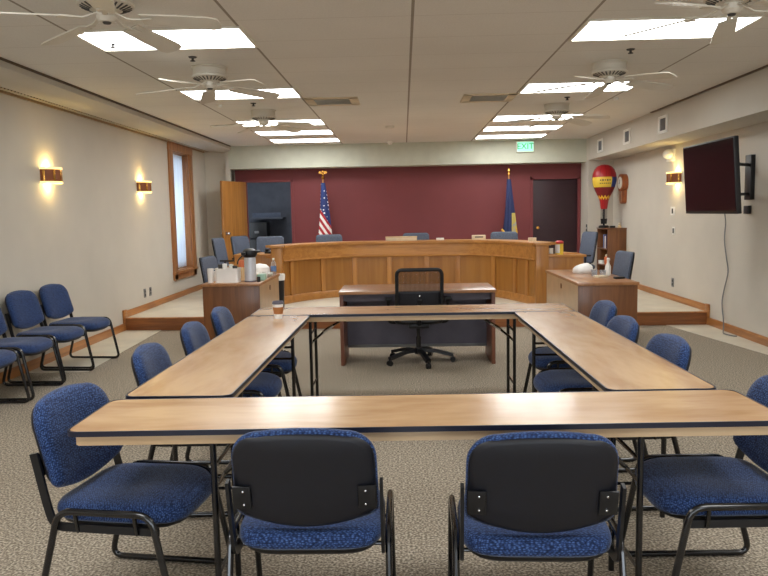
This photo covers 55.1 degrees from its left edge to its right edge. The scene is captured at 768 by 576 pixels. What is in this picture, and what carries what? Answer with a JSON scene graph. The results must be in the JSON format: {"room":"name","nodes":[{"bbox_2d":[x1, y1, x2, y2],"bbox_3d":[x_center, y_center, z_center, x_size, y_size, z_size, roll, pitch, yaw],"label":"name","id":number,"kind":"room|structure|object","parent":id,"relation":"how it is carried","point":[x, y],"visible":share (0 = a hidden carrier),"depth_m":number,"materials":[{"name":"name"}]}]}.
{"room":"council meeting chamber","nodes":[
{"label":"council meeting chamber","id":0,"kind":"room"},
{"bbox_2d":[29,330,160,372],"bbox_3d":[-3.168,0.692,8.484,0.630,0.004,2.590,-1,6,2],"label":"floor","id":1,"kind":"structure","parent":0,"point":[127,339],"depth_m":8.36,"materials":[{"name":"beige tile"}]},
{"bbox_2d":[0,93,208,371],"bbox_3d":[-3.693,-0.502,6.118,0.250,2.880,17.000,-1,6,2],"label":"wall","id":2,"kind":"structure","parent":0,"point":[91,234],"depth_m":8.65,"materials":[{"name":"paint"}]},
{"bbox_2d":[39,167,62,183],"bbox_3d":[-3.458,-1.177,7.712,0.153,0.164,0.306,-1,6,2],"label":"wall sconce","id":3,"kind":"object","parent":2,"relation":"attached to","point":[47,174],"visible":1,"depth_m":7.61,"materials":[{"name":"brown"}]},
{"bbox_2d":[0,324,124,383],"bbox_3d":[-3.597,1.133,3.769,0.020,0.100,12.000,-1,6,2],"label":"baseboard","id":4,"kind":"structure","parent":2,"relation":"attached to","point":[33,364],"depth_m":8.01,"materials":[{"name":"brown wood"}]},
{"bbox_2d":[0,87,207,152],"bbox_3d":[-3.510,-1.712,5.687,0.060,0.010,16.300,-1,6,2],"label":"trim","id":5,"kind":"structure","parent":2,"relation":"attached to","point":[1,88],"depth_m":8.45,"materials":[{"name":"beige wood"}]},
{"bbox_2d":[136,181,151,192],"bbox_3d":[-3.386,-1.434,10.459,0.153,0.164,0.306,-1,6,2],"label":"wall sconce","id":6,"kind":"object","parent":2,"relation":"attached to","point":[142,186],"visible":1,"depth_m":10.35,"materials":[{"name":"brown wood"}]},
{"bbox_2d":[127,284,201,316],"bbox_3d":[-3.385,0.132,11.957,0.020,0.090,4.340,-1,6,2],"label":"baseboard","id":7,"kind":"structure","parent":2,"relation":"attached to","point":[136,310],"depth_m":11.23,"materials":[{"name":"brown wood"}]},
{"bbox_2d":[167,141,197,280],"bbox_3d":[-3.481,-1.291,12.417,0.250,2.240,1.320,-1,6,2],"label":"window","id":8,"kind":"structure","parent":2,"relation":"in","point":[191,268],"depth_m":12.77,"materials":[{"name":"brown wood"}]},
{"bbox_2d":[173,154,186,267],"bbox_3d":[-3.505,-1.290,12.416,0.055,1.900,0.842,-1,6,2],"label":"sheer curtain","id":9,"kind":"object","parent":8,"relation":"hanging from","point":[177,160],"visible":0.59,"depth_m":12.57,"materials":[{"name":"white fabric"}]},
{"bbox_2d":[125,311,706,318],"bbox_3d":[0.333,0.352,9.559,7.583,0.012,0.060,-1,6,3],"label":"trim","id":10,"kind":"structure","parent":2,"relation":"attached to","point":[664,311],"depth_m":9.69,"materials":[{"name":"brown wood"}]},
{"bbox_2d":[126,313,706,329],"bbox_3d":[0.335,0.437,9.563,7.582,0.158,0.030,-1,6,3],"label":"trim","id":11,"kind":"structure","parent":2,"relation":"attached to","point":[642,318],"depth_m":9.48,"materials":[{"name":"brown wood"}]},
{"bbox_2d":[0,60,230,152],"bbox_3d":[-3.335,-1.760,5.688,0.530,0.105,16.420,-1,6,2],"label":"ceiling","id":12,"kind":"structure","parent":0,"point":[12,77],"depth_m":7.87,"materials":[{"name":"paint"}]},
{"bbox_2d":[204,152,233,255],"bbox_3d":[-3.109,-1.277,14.078,0.500,2.780,0.180,-1,6,2],"label":"wall","id":13,"kind":"structure","parent":0,"point":[215,169],"depth_m":13.94,"materials":[{"name":"paint"}]},
{"bbox_2d":[225,152,234,181],"bbox_3d":[-2.898,-1.284,14.112,0.080,2.780,0.500,-1,6,2],"label":"wall","id":14,"kind":"structure","parent":0,"point":[229,174],"depth_m":13.77,"materials":[{"name":"paint"}]},
{"bbox_2d":[220,181,247,266],"bbox_3d":[-2.795,-1.018,13.826,0.196,1.945,0.885,1,6,18],"label":"door","id":15,"kind":"structure","parent":14,"relation":"in","point":[232,194],"depth_m":13.68,"materials":[{"name":"brown wood"}]},
{"bbox_2d":[247,182,291,243],"bbox_3d":[-2.538,-1.403,15.598,3.400,2.700,2.500,-1,6,2],"label":"wall","id":16,"kind":"structure","parent":0,"point":[268,197],"depth_m":16.70,"materials":[{"name":"blue paint"}]},
{"bbox_2d":[251,213,285,218],"bbox_3d":[-2.596,-1.618,16.533,0.720,0.140,0.400,-1,6,2],"label":"wall shelf","id":17,"kind":"object","parent":16,"relation":"attached to","point":[254,215],"visible":1,"depth_m":16.35,"materials":[{"name":"blue stone"}]},
{"bbox_2d":[0,0,767,145],"bbox_3d":[0.191,-1.938,5.768,7.980,0.100,17.200,-1,6,2],"label":"ceiling","id":18,"kind":"structure","parent":0,"point":[409,65],"depth_m":6.24,"materials":[{"name":"tile"}]},
{"bbox_2d":[0,0,221,52],"bbox_3d":[-1.528,-1.581,4.180,1.205,0.222,1.256,-1,6,2],"label":"ceiling fan","id":19,"kind":"object","parent":18,"relation":"hanging from","point":[106,11],"visible":1,"depth_m":4.19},
{"bbox_2d":[76,26,258,51],"bbox_3d":[-1.569,-1.806,5.355,1.204,0.012,0.624,-1,6,2],"label":"recessed light","id":20,"kind":"object","parent":18,"relation":"in","point":[228,37],"visible":0.79,"depth_m":5.34,"materials":[{"name":"white plastic"}]},
{"bbox_2d":[136,64,279,103],"bbox_3d":[-1.478,-1.813,6.446,1.205,0.222,1.256,-5,7,-33],"label":"ceiling fan","id":21,"kind":"object","parent":18,"relation":"hanging from","point":[210,75],"visible":1,"depth_m":6.36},
{"bbox_2d":[177,87,302,99],"bbox_3d":[-1.505,-2.058,7.811,1.204,0.012,0.624,-1,6,2],"label":"recessed light","id":22,"kind":"object","parent":18,"relation":"in","point":[285,92],"visible":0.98,"depth_m":7.78,"materials":[{"name":"white plastic"}]},
{"bbox_2d":[210,109,312,132],"bbox_3d":[-1.460,-2.091,9.155,1.256,0.222,1.205,3,7,35],"label":"ceiling fan","id":23,"kind":"object","parent":18,"relation":"hanging from","point":[263,117],"visible":1,"depth_m":9.03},
{"bbox_2d":[234,119,325,126],"bbox_3d":[-1.440,-2.316,10.317,1.204,0.012,0.624,-1,6,2],"label":"recessed light","id":24,"kind":"object","parent":18,"relation":"in","point":[312,121],"visible":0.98,"depth_m":10.19,"materials":[{"name":"white plastic"}]},
{"bbox_2d":[253,129,334,135],"bbox_3d":[-1.406,-2.446,11.590,1.204,0.012,0.624,-1,6,2],"label":"recessed light","id":25,"kind":"object","parent":18,"relation":"in","point":[320,131],"visible":0.97,"depth_m":11.62,"materials":[{"name":"white plastic"}]},
{"bbox_2d":[256,130,332,134],"bbox_3d":[-1.406,-2.449,11.590,1.170,0.005,0.586,-1,6,2],"label":"diffuser","id":26,"kind":"object","parent":25,"relation":"attached to","point":[276,132],"depth_m":11.62,"materials":[{"name":"white plastic"}]},
{"bbox_2d":[268,138,340,142],"bbox_3d":[-1.373,-2.575,12.843,1.204,0.012,0.624,-1,6,2],"label":"recessed light","id":27,"kind":"object","parent":18,"relation":"in","point":[296,140],"visible":1,"depth_m":12.83,"materials":[{"name":"white plastic"}]},
{"bbox_2d":[304,97,359,105],"bbox_3d":[-0.588,-2.140,8.463,0.600,0.016,0.600,-1,6,2],"label":"ceiling vent","id":28,"kind":"object","parent":18,"relation":"in","point":[317,101],"visible":1,"depth_m":8.42,"materials":[{"name":"beige plastic"}]},
{"bbox_2d":[460,93,517,102],"bbox_3d":[1.191,-2.169,8.413,0.600,0.016,0.600,-1,6,2],"label":"ceiling vent","id":29,"kind":"object","parent":18,"relation":"in","point":[488,97],"visible":1,"depth_m":8.38,"materials":[{"name":"beige plastic"}]},
{"bbox_2d":[474,133,547,138],"bbox_3d":[2.196,-2.639,12.803,1.204,0.012,0.624,-1,6,2],"label":"recessed light","id":30,"kind":"object","parent":18,"relation":"in","point":[495,136],"visible":1,"depth_m":12.78,"materials":[{"name":"white plastic"}]},
{"bbox_2d":[482,124,564,130],"bbox_3d":[2.163,-2.510,11.550,1.204,0.012,0.624,-1,6,2],"label":"recessed light","id":31,"kind":"object","parent":18,"relation":"in","point":[520,127],"visible":1,"depth_m":11.54,"materials":[{"name":"white plastic"}]},
{"bbox_2d":[484,126,559,130],"bbox_3d":[2.163,-2.513,11.550,1.170,0.005,0.586,-1,6,2],"label":"diffuser","id":32,"kind":"object","parent":31,"relation":"attached to","point":[487,128],"depth_m":11.57,"materials":[{"name":"white plastic"}]},
{"bbox_2d":[491,113,584,121],"bbox_3d":[2.130,-2.379,10.278,1.204,0.012,0.624,-1,6,2],"label":"recessed light","id":33,"kind":"object","parent":18,"relation":"in","point":[498,118],"visible":0.73,"depth_m":10.21,"materials":[{"name":"white plastic"}]},
{"bbox_2d":[504,103,609,128],"bbox_3d":[2.170,-2.155,9.105,1.205,0.222,1.256,-6,7,-38],"label":"ceiling fan","id":34,"kind":"object","parent":18,"relation":"hanging from","point":[555,110],"visible":1,"depth_m":9.00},
{"bbox_2d":[518,80,645,93],"bbox_3d":[2.065,-2.122,7.772,1.204,0.012,0.624,-1,6,2],"label":"recessed light","id":35,"kind":"object","parent":18,"relation":"in","point":[616,86],"visible":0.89,"depth_m":7.78,"materials":[{"name":"white plastic"}]},
{"bbox_2d":[521,82,631,92],"bbox_3d":[2.065,-2.124,7.771,1.170,0.005,0.586,-1,6,2],"label":"diffuser","id":36,"kind":"object","parent":35,"relation":"attached to","point":[616,86],"depth_m":7.79,"materials":[{"name":"white plastic"}]},
{"bbox_2d":[535,59,676,98],"bbox_3d":[2.053,-1.893,6.564,1.205,0.222,1.256,-3,6,-16],"label":"ceiling fan","id":37,"kind":"object","parent":18,"relation":"hanging from","point":[609,70],"visible":1,"depth_m":6.48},
{"bbox_2d":[568,15,763,41],"bbox_3d":[2.000,-1.870,5.315,1.204,0.012,0.624,-1,6,2],"label":"recessed light","id":38,"kind":"object","parent":18,"relation":"in","point":[592,29],"visible":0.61,"depth_m":5.29,"materials":[{"name":"white plastic"}]},
{"bbox_2d":[619,0,767,44],"bbox_3d":[2.065,-1.657,4.259,1.205,0.222,1.256,-1,6,2],"label":"ceiling fan","id":39,"kind":"object","parent":18,"relation":"hanging from","point":[725,30],"visible":1,"depth_m":4.28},
{"bbox_2d":[650,65,767,112],"bbox_3d":[3.453,-1.730,3.693,0.030,0.014,12.600,-1,6,2],"label":"trim","id":40,"kind":"structure","parent":18,"relation":"attached to","point":[765,66],"depth_m":7.86,"materials":[{"name":"brown wood"}]},
{"bbox_2d":[0,325,767,575],"bbox_3d":[0.245,0.927,6.061,7.980,0.100,17.200,-1,6,2],"label":"floor","id":41,"kind":"structure","parent":0,"point":[422,475],"depth_m":4.10,"materials":[{"name":"carpet"}]},
{"bbox_2d":[0,349,29,403],"bbox_3d":[-3.206,0.561,5.711,0.609,0.828,0.560,-1,6,2],"label":"chair","id":42,"kind":"object","parent":41,"relation":"on","point":[8,357],"visible":1,"depth_m":5.96,"materials":[{"name":"blue fabric"}]},
{"bbox_2d":[0,308,64,400],"bbox_3d":[-3.190,0.498,6.318,0.609,0.828,0.560,-1,6,2],"label":"chair","id":43,"kind":"object","parent":41,"relation":"on","point":[29,345],"visible":0.94,"depth_m":6.33,"materials":[{"name":"blue fabric"}]},
{"bbox_2d":[5,290,94,383],"bbox_3d":[-3.174,0.434,6.947,0.609,0.828,0.560,-1,6,6],"label":"chair","id":44,"kind":"object","parent":41,"relation":"on","point":[24,309],"visible":0.84,"depth_m":6.87,"materials":[{"name":"blue fabric"}]},
{"bbox_2d":[39,284,119,367],"bbox_3d":[-3.157,0.369,7.574,0.609,0.828,0.560,0,6,7],"label":"chair","id":45,"kind":"object","parent":41,"relation":"on","point":[55,299],"visible":0.86,"depth_m":7.53,"materials":[{"name":"blue fabric"}]},
{"bbox_2d":[29,382,228,575],"bbox_3d":[-0.994,0.806,2.904,0.609,0.828,0.560,0,6,10],"label":"chair","id":46,"kind":"object","parent":41,"relation":"on","point":[136,498],"visible":0.85,"depth_m":2.77,"materials":[{"name":"blue fabric"}]},
{"bbox_2d":[131,342,231,516],"bbox_3d":[-0.978,0.704,3.897,0.609,0.828,0.560,-1,6,0],"label":"chair","id":47,"kind":"object","parent":41,"relation":"on","point":[148,360],"visible":0.16,"depth_m":3.72,"materials":[{"name":"blue fabric"}]},
{"bbox_2d":[199,256,217,282],"bbox_3d":[-1.898,0.118,8.919,0.630,1.007,0.633,0,6,8],"label":"chair","id":48,"kind":"object","parent":41,"relation":"on","point":[207,262],"visible":0.06,"depth_m":8.77,"materials":[{"name":"blue fabric"}]},
{"bbox_2d":[125,315,309,522],"bbox_3d":[-0.822,0.700,4.345,0.463,0.740,2.426,-1,6,2],"label":"folding table","id":49,"kind":"object","parent":41,"relation":"on","point":[224,366],"visible":0.66,"depth_m":3.81,"materials":[{"name":"brown wood"}]},
{"bbox_2d":[272,300,283,318],"bbox_3d":[-0.772,0.159,5.365,0.085,0.128,0.085,-1,6,2],"label":"paper cup","id":50,"kind":"object","parent":49,"relation":"on","point":[277,305],"visible":1,"depth_m":5.34,"materials":[{"name":"paper"}]},
{"bbox_2d":[180,321,281,464],"bbox_3d":[-0.948,0.624,4.672,0.609,0.828,0.560,-1,6,0],"label":"chair","id":51,"kind":"object","parent":41,"relation":"on","point":[193,334],"visible":0.31,"depth_m":4.51,"materials":[{"name":"blue fabric"}]},
{"bbox_2d":[201,274,279,339],"bbox_3d":[-1.679,0.256,8.843,0.660,0.742,1.310,-1,6,2],"label":"desk","id":52,"kind":"object","parent":41,"relation":"on","point":[242,299],"visible":0.56,"depth_m":8.20,"materials":[{"name":"brown wood"}]},
{"bbox_2d":[215,264,240,282],"bbox_3d":[-1.770,-0.173,8.354,0.273,0.214,0.193,-1,6,2],"label":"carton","id":53,"kind":"object","parent":52,"relation":"on","point":[223,274],"visible":1,"depth_m":8.27,"materials":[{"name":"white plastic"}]},
{"bbox_2d":[237,248,260,281],"bbox_3d":[-1.527,-0.261,8.353,0.251,0.380,0.169,-6,7,-38],"label":"airpot","id":54,"kind":"object","parent":52,"relation":"on","point":[249,254],"visible":1,"depth_m":8.30,"materials":[{"name":"metal"}]},
{"bbox_2d":[210,306,301,395],"bbox_3d":[-0.938,0.547,5.418,0.609,0.828,0.560,-1,6,0],"label":"chair","id":55,"kind":"object","parent":41,"relation":"on","point":[222,319],"visible":0.3,"depth_m":5.23,"materials":[{"name":"blue fabric"}]},
{"bbox_2d":[225,428,395,575],"bbox_3d":[-0.245,0.821,2.616,0.560,0.828,0.609,-1,6,2],"label":"chair","id":56,"kind":"object","parent":41,"relation":"on","point":[297,490],"visible":1,"depth_m":2.36,"materials":[{"name":"black plastic"}]},
{"bbox_2d":[251,303,574,395],"bbox_3d":[0.221,0.533,5.781,2.446,0.740,0.463,-1,6,1],"label":"folding table","id":57,"kind":"object","parent":41,"relation":"on","point":[484,312],"visible":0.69,"depth_m":5.62,"materials":[{"name":"brown wood"}]},
{"bbox_2d":[130,289,702,316],"bbox_3d":[0.396,0.193,11.910,7.580,0.165,4.910,-1,6,2],"label":"platform","id":58,"kind":"object","parent":41,"relation":"on","point":[190,305],"visible":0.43,"depth_m":10.64,"materials":[{"name":"beige carpet"}]},
{"bbox_2d":[211,238,234,266],"bbox_3d":[-2.480,-0.333,11.996,0.611,0.972,0.614,0,6,10],"label":"chair","id":59,"kind":"object","parent":58,"relation":"on","point":[218,244],"visible":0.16,"depth_m":11.95,"materials":[{"name":"blue fabric"}]},
{"bbox_2d":[230,236,249,262],"bbox_3d":[-2.331,-0.421,12.821,0.611,0.972,0.614,2,7,27],"label":"chair","id":60,"kind":"object","parent":58,"relation":"on","point":[238,243],"visible":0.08,"depth_m":12.84,"materials":[{"name":"blue fabric"}]},
{"bbox_2d":[256,236,283,251],"bbox_3d":[-1.870,-0.360,12.143,0.614,0.972,0.611,-2,6,-10],"label":"chair","id":61,"kind":"object","parent":58,"relation":"on","point":[261,241],"visible":0.14,"depth_m":12.30,"materials":[{"name":"blue fabric"}]},
{"bbox_2d":[279,273,284,306],"bbox_3d":[-1.428,0.070,10.059,0.168,0.525,0.165,-1,6,2],"label":"waste bin","id":62,"kind":"object","parent":58,"relation":"on","point":[282,276],"visible":0.34,"depth_m":10.00,"materials":[{"name":"black plastic"}]},
{"bbox_2d":[319,170,331,234],"bbox_3d":[-1.115,-1.119,13.730,0.278,2.131,0.278,-5,7,-36],"label":"flag","id":63,"kind":"object","parent":58,"relation":"on","point":[325,221],"visible":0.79,"depth_m":13.66,"materials":[{"name":"multicoloured fabric"}]},
{"bbox_2d":[316,234,341,241],"bbox_3d":[-0.947,-0.424,12.597,0.614,0.972,0.611,-1,6,-2],"label":"chair","id":64,"kind":"object","parent":58,"relation":"on","point":[325,237],"visible":0.12,"depth_m":12.76,"materials":[{"name":"blue fabric"}]},
{"bbox_2d":[233,239,585,303],"bbox_3d":[0.383,-0.286,11.481,5.222,0.876,2.117,0,6,10],"label":"dais","id":65,"kind":"object","parent":58,"relation":"on","point":[516,269],"visible":0.82,"depth_m":11.54,"materials":[{"name":"brown wood"}]},
{"bbox_2d":[233,252,270,256],"bbox_3d":[-1.943,-0.519,11.319,0.620,0.030,0.600,-1,6,2],"label":"countertop","id":66,"kind":"structure","parent":65,"relation":"on","point":[261,253],"depth_m":11.03,"materials":[{"name":"brown wood"}]},
{"bbox_2d":[385,236,416,240],"bbox_3d":[0.279,-0.796,11.856,0.510,0.066,0.170,-1,6,2],"label":"box","id":67,"kind":"object","parent":65,"relation":"on","point":[394,238],"visible":1,"depth_m":11.78,"materials":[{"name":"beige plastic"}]},
{"bbox_2d":[265,239,555,247],"bbox_3d":[0.437,-0.691,11.302,4.246,0.036,1.616,0,6,11],"label":"countertop","id":68,"kind":"structure","parent":65,"relation":"on","point":[523,242],"depth_m":11.58,"materials":[{"name":"brown wood"}]},
{"bbox_2d":[265,252,579,257],"bbox_3d":[0.467,-0.552,11.535,4.944,0.030,1.929,0,6,10],"label":"countertop","id":69,"kind":"structure","parent":65,"relation":"on","point":[563,252],"depth_m":10.40,"materials":[{"name":"brown wood"}]},
{"bbox_2d":[549,252,585,256],"bbox_3d":[2.541,-0.472,10.463,0.530,0.030,0.580,-1,6,2],"label":"countertop","id":70,"kind":"structure","parent":65,"relation":"on","point":[563,255],"depth_m":10.18,"materials":[{"name":"brown wood"}]},
{"bbox_2d":[403,233,428,239],"bbox_3d":[0.543,-0.448,12.556,0.614,0.972,0.611,-1,6,2],"label":"chair","id":71,"kind":"object","parent":58,"relation":"on","point":[420,236],"visible":0.06,"depth_m":12.72,"materials":[{"name":"blue fabric"}]},
{"bbox_2d":[490,231,517,239],"bbox_3d":[2.006,-0.446,12.268,0.614,0.972,0.611,-1,6,6],"label":"chair","id":72,"kind":"object","parent":58,"relation":"on","point":[512,235],"visible":0.07,"depth_m":12.43,"materials":[{"name":"blue fabric"}]},
{"bbox_2d":[501,168,517,232],"bbox_3d":[2.308,-1.163,13.632,0.290,2.110,0.278,-5,7,-36],"label":"flag","id":73,"kind":"object","parent":58,"relation":"on","point":[509,224],"visible":0.64,"depth_m":13.57,"materials":[{"name":"blue fabric"}]},
{"bbox_2d":[579,231,597,268],"bbox_3d":[3.034,-0.397,11.596,0.611,0.972,0.614,-2,6,-12],"label":"chair","id":74,"kind":"object","parent":58,"relation":"on","point":[589,239],"visible":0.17,"depth_m":11.53,"materials":[{"name":"blue fabric"}]},
{"bbox_2d":[596,227,626,273],"bbox_3d":[4.049,-0.580,13.107,0.350,0.990,0.720,-1,6,2],"label":"bookcase","id":75,"kind":"object","parent":58,"relation":"on","point":[616,237],"visible":0.58,"depth_m":12.75,"materials":[{"name":"brown wood"}]},
{"bbox_2d":[592,164,616,227],"bbox_3d":[3.878,-1.617,12.965,0.420,1.108,0.420,-1,6,2],"label":"model","id":76,"kind":"object","parent":75,"relation":"on","point":[604,178],"visible":1,"depth_m":12.82},
{"bbox_2d":[67,389,767,575],"bbox_3d":[0.160,0.833,2.861,2.576,0.740,0.463,-1,6,1],"label":"folding table","id":77,"kind":"object","parent":41,"relation":"on","point":[614,415],"visible":0.88,"depth_m":2.72,"materials":[{"name":"brown wood"}]},
{"bbox_2d":[339,283,495,365],"bbox_3d":[0.335,0.359,7.468,1.520,0.740,0.680,-1,6,2],"label":"office desk","id":78,"kind":"object","parent":41,"relation":"on","point":[470,332],"visible":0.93,"depth_m":7.65,"materials":[{"name":"laminate"}]},
{"bbox_2d":[385,268,455,368],"bbox_3d":[0.360,0.260,7.309,0.695,0.966,0.706,-1,6,0],"label":"chair","id":79,"kind":"object","parent":41,"relation":"on","point":[419,297],"visible":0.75,"depth_m":7.02,"materials":[{"name":"black plastic"}]},
{"bbox_2d":[448,431,626,575],"bbox_3d":[0.507,0.815,2.534,0.560,0.828,0.609,-1,6,3],"label":"chair","id":80,"kind":"object","parent":41,"relation":"on","point":[529,496],"visible":1,"depth_m":2.28,"materials":[{"name":"black plastic"}]},
{"bbox_2d":[523,300,616,392],"bbox_3d":[1.359,0.509,5.366,0.609,0.828,0.560,-1,6,1],"label":"chair","id":81,"kind":"object","parent":41,"relation":"on","point":[602,312],"visible":0.27,"depth_m":5.24,"materials":[{"name":"blue fabric"}]},
{"bbox_2d":[533,315,639,461],"bbox_3d":[1.238,0.592,4.574,0.609,0.828,0.560,-1,6,0],"label":"chair","id":82,"kind":"object","parent":41,"relation":"on","point":[564,379],"visible":0.31,"depth_m":4.46,"materials":[{"name":"blue fabric"}]},
{"bbox_2d":[545,270,638,320],"bbox_3d":[2.317,0.226,8.388,0.625,0.742,1.720,-1,6,2],"label":"desk","id":83,"kind":"object","parent":41,"relation":"on","point":[580,292],"visible":0.59,"depth_m":7.54,"materials":[{"name":"brown wood"}]},
{"bbox_2d":[572,263,592,273],"bbox_3d":[2.351,-0.236,8.702,0.262,0.112,0.239,-1,6,2],"label":"plastic bag","id":84,"kind":"object","parent":83,"relation":"on","point":[583,268],"visible":0.9,"depth_m":8.61,"materials":[{"name":"white plastic"}]},
{"bbox_2d":[515,311,715,517],"bbox_3d":[1.188,0.666,4.305,0.463,0.740,2.426,-1,6,1],"label":"folding table","id":85,"kind":"object","parent":41,"relation":"on","point":[607,359],"visible":0.63,"depth_m":3.78,"materials":[{"name":"brown wood"}]},
{"bbox_2d":[612,250,634,278],"bbox_3d":[2.515,0.087,8.401,0.630,1.007,0.633,-1,6,-3],"label":"chair","id":86,"kind":"object","parent":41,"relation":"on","point":[624,260],"visible":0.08,"depth_m":8.32,"materials":[{"name":"blue fabric"}]},
{"bbox_2d":[606,333,691,510],"bbox_3d":[1.250,0.664,3.868,0.609,0.828,0.560,-1,6,-1],"label":"chair","id":87,"kind":"object","parent":41,"relation":"on","point":[674,348],"visible":0.19,"depth_m":3.72,"materials":[{"name":"blue fabric"}]},
{"bbox_2d":[623,375,767,575],"bbox_3d":[1.298,0.767,2.855,0.609,0.828,0.560,-1,6,1],"label":"chair","id":88,"kind":"object","parent":41,"relation":"on","point":[707,490],"visible":0.78,"depth_m":2.80,"materials":[{"name":"blue fabric"}]},
{"bbox_2d":[228,139,586,169],"bbox_3d":[0.417,-2.509,13.874,6.640,0.420,0.450,-1,6,2],"label":"wall","id":89,"kind":"structure","parent":0,"point":[546,151],"depth_m":13.66,"materials":[{"name":"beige paint"}]},
{"bbox_2d":[0,57,230,146],"bbox_3d":[-3.059,-1.797,5.566,0.030,0.014,16.200,-1,6,2],"label":"trim","id":90,"kind":"structure","parent":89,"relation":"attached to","point":[1,58],"depth_m":7.60,"materials":[{"name":"brown wood"}]},
{"bbox_2d":[516,141,533,151],"bbox_3d":[2.598,-2.603,13.550,0.320,0.200,0.061,-1,6,2],"label":"exit sign","id":91,"kind":"object","parent":89,"relation":"attached to","point":[521,146],"visible":1,"depth_m":13.52,"materials":[{"name":"green"}]},
{"bbox_2d":[235,163,580,242],"bbox_3d":[0.459,-1.169,14.227,6.620,2.400,0.080,-1,6,2],"label":"wall","id":92,"kind":"structure","parent":0,"point":[446,202],"depth_m":14.13,"materials":[{"name":"red paint"}]},
{"bbox_2d":[243,179,294,242],"bbox_3d":[-2.209,-1.093,14.304,0.960,2.005,0.120,-1,6,2],"label":"trim","id":93,"kind":"structure","parent":92,"relation":"attached to","point":[270,180],"depth_m":14.18,"materials":[{"name":"red paint"}]},
{"bbox_2d":[533,179,576,251],"bbox_3d":[3.283,-1.133,14.139,0.850,1.900,0.105,-1,6,2],"label":"door","id":94,"kind":"structure","parent":92,"relation":"in","point":[554,200],"depth_m":14.11,"materials":[{"name":"black wood"}]},
{"bbox_2d":[530,176,580,252],"bbox_3d":[3.286,-1.157,14.154,0.955,1.955,0.120,-1,6,2],"label":"trim","id":95,"kind":"structure","parent":92,"relation":"attached to","point":[578,178],"depth_m":14.05,"materials":[{"name":"red paint"}]},
{"bbox_2d":[580,138,613,268],"bbox_3d":[3.989,-1.398,13.945,0.460,2.780,0.850,-1,6,2],"label":"wall","id":96,"kind":"structure","parent":0,"point":[591,212],"depth_m":13.53,"materials":[{"name":"paint"}]},
{"bbox_2d":[588,67,767,159],"bbox_3d":[3.745,-1.711,5.372,0.460,0.405,16.150,-1,6,2],"label":"soffit","id":97,"kind":"structure","parent":0,"point":[742,102],"depth_m":8.59,"materials":[{"name":"paint"}]},
{"bbox_2d":[623,128,630,144],"bbox_3d":[3.659,-2.281,11.082,0.012,0.226,0.340,-1,6,2],"label":"ceiling vent","id":98,"kind":"object","parent":97,"relation":"in","point":[627,132],"visible":1,"depth_m":11.06,"materials":[{"name":"grey plastic"}]},
{"bbox_2d":[658,114,667,133],"bbox_3d":[3.619,-2.123,9.551,0.012,0.226,0.340,-1,6,2],"label":"ceiling vent","id":99,"kind":"object","parent":97,"relation":"in","point":[662,120],"visible":1,"depth_m":9.53,"materials":[{"name":"grey plastic"}]},
{"bbox_2d":[613,121,767,336],"bbox_3d":[4.108,-0.628,5.901,0.200,2.880,17.000,-1,6,2],"label":"wall","id":100,"kind":"structure","parent":0,"point":[695,257],"depth_m":9.57,"materials":[{"name":"paint"}]},
{"bbox_2d":[617,174,628,203],"bbox_3d":[4.125,-1.714,12.727,0.110,0.510,0.320,-1,6,2],"label":"wall clock","id":101,"kind":"object","parent":100,"relation":"attached to","point":[623,181],"visible":1,"depth_m":12.66,"materials":[{"name":"brown wood"}]},
{"bbox_2d":[662,149,675,161],"bbox_3d":[4.066,-1.897,10.518,0.146,0.176,0.280,-1,6,2],"label":"fire alarm strobe","id":102,"kind":"object","parent":100,"relation":"attached to","point":[668,154],"visible":1,"depth_m":10.43,"materials":[{"name":"white plastic"}]},
{"bbox_2d":[638,284,704,310],"bbox_3d":[4.164,0.035,11.503,0.020,0.090,4.290,-1,6,2],"label":"baseboard","id":103,"kind":"structure","parent":100,"relation":"attached to","point":[686,301],"depth_m":10.49,"materials":[{"name":"brown wood"}]},
{"bbox_2d":[666,171,681,183],"bbox_3d":[4.039,-1.541,10.314,0.153,0.164,0.306,-1,6,2],"label":"wall sconce","id":104,"kind":"object","parent":100,"relation":"attached to","point":[671,177],"visible":1,"depth_m":10.20,"materials":[{"name":"brown wood"}]},
{"bbox_2d":[683,135,755,213],"bbox_3d":[3.643,-1.118,7.504,0.798,0.735,1.415,-1,6,2],"label":"television","id":105,"kind":"object","parent":100,"relation":"attached to","point":[711,168],"visible":1,"depth_m":7.38,"materials":[{"name":"black plastic"}]},
{"bbox_2d":[721,214,736,336],"bbox_3d":[4.015,-0.172,8.598,0.092,1.423,0.515,0,6,8],"label":"power cord","id":106,"kind":"object","parent":100,"relation":"attached to","point":[724,214],"visible":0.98,"depth_m":8.76,"materials":[{"name":"grey plastic"}]},
{"bbox_2d":[708,317,767,346],"bbox_3d":[3.957,1.021,3.459,0.020,0.100,11.800,-1,6,2],"label":"baseboard","id":107,"kind":"structure","parent":100,"relation":"attached to","point":[743,333],"depth_m":8.44,"materials":[{"name":"brown wood"}]},
{"bbox_2d":[667,325,767,354],"bbox_3d":[3.794,0.714,6.967,0.530,0.004,4.830,-1,6,2],"label":"floor","id":108,"kind":"structure","parent":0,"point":[708,331],"depth_m":8.46,"materials":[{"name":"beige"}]},
{"bbox_3d":[-2.515,-0.137,15.703,3.400,0.160,2.550,-1,6,2],"label":"floor","id":109,"kind":"structure","parent":0,"visible":0},
{"bbox_2d":[249,222,269,249],"bbox_3d":[-2.766,-0.883,16.462,0.440,1.180,0.500,-1,6,2],"label":"monitor","id":110,"kind":"object","parent":109,"relation":"on","point":[256,229],"visible":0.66,"depth_m":16.20,"materials":[{"name":"black plastic"}]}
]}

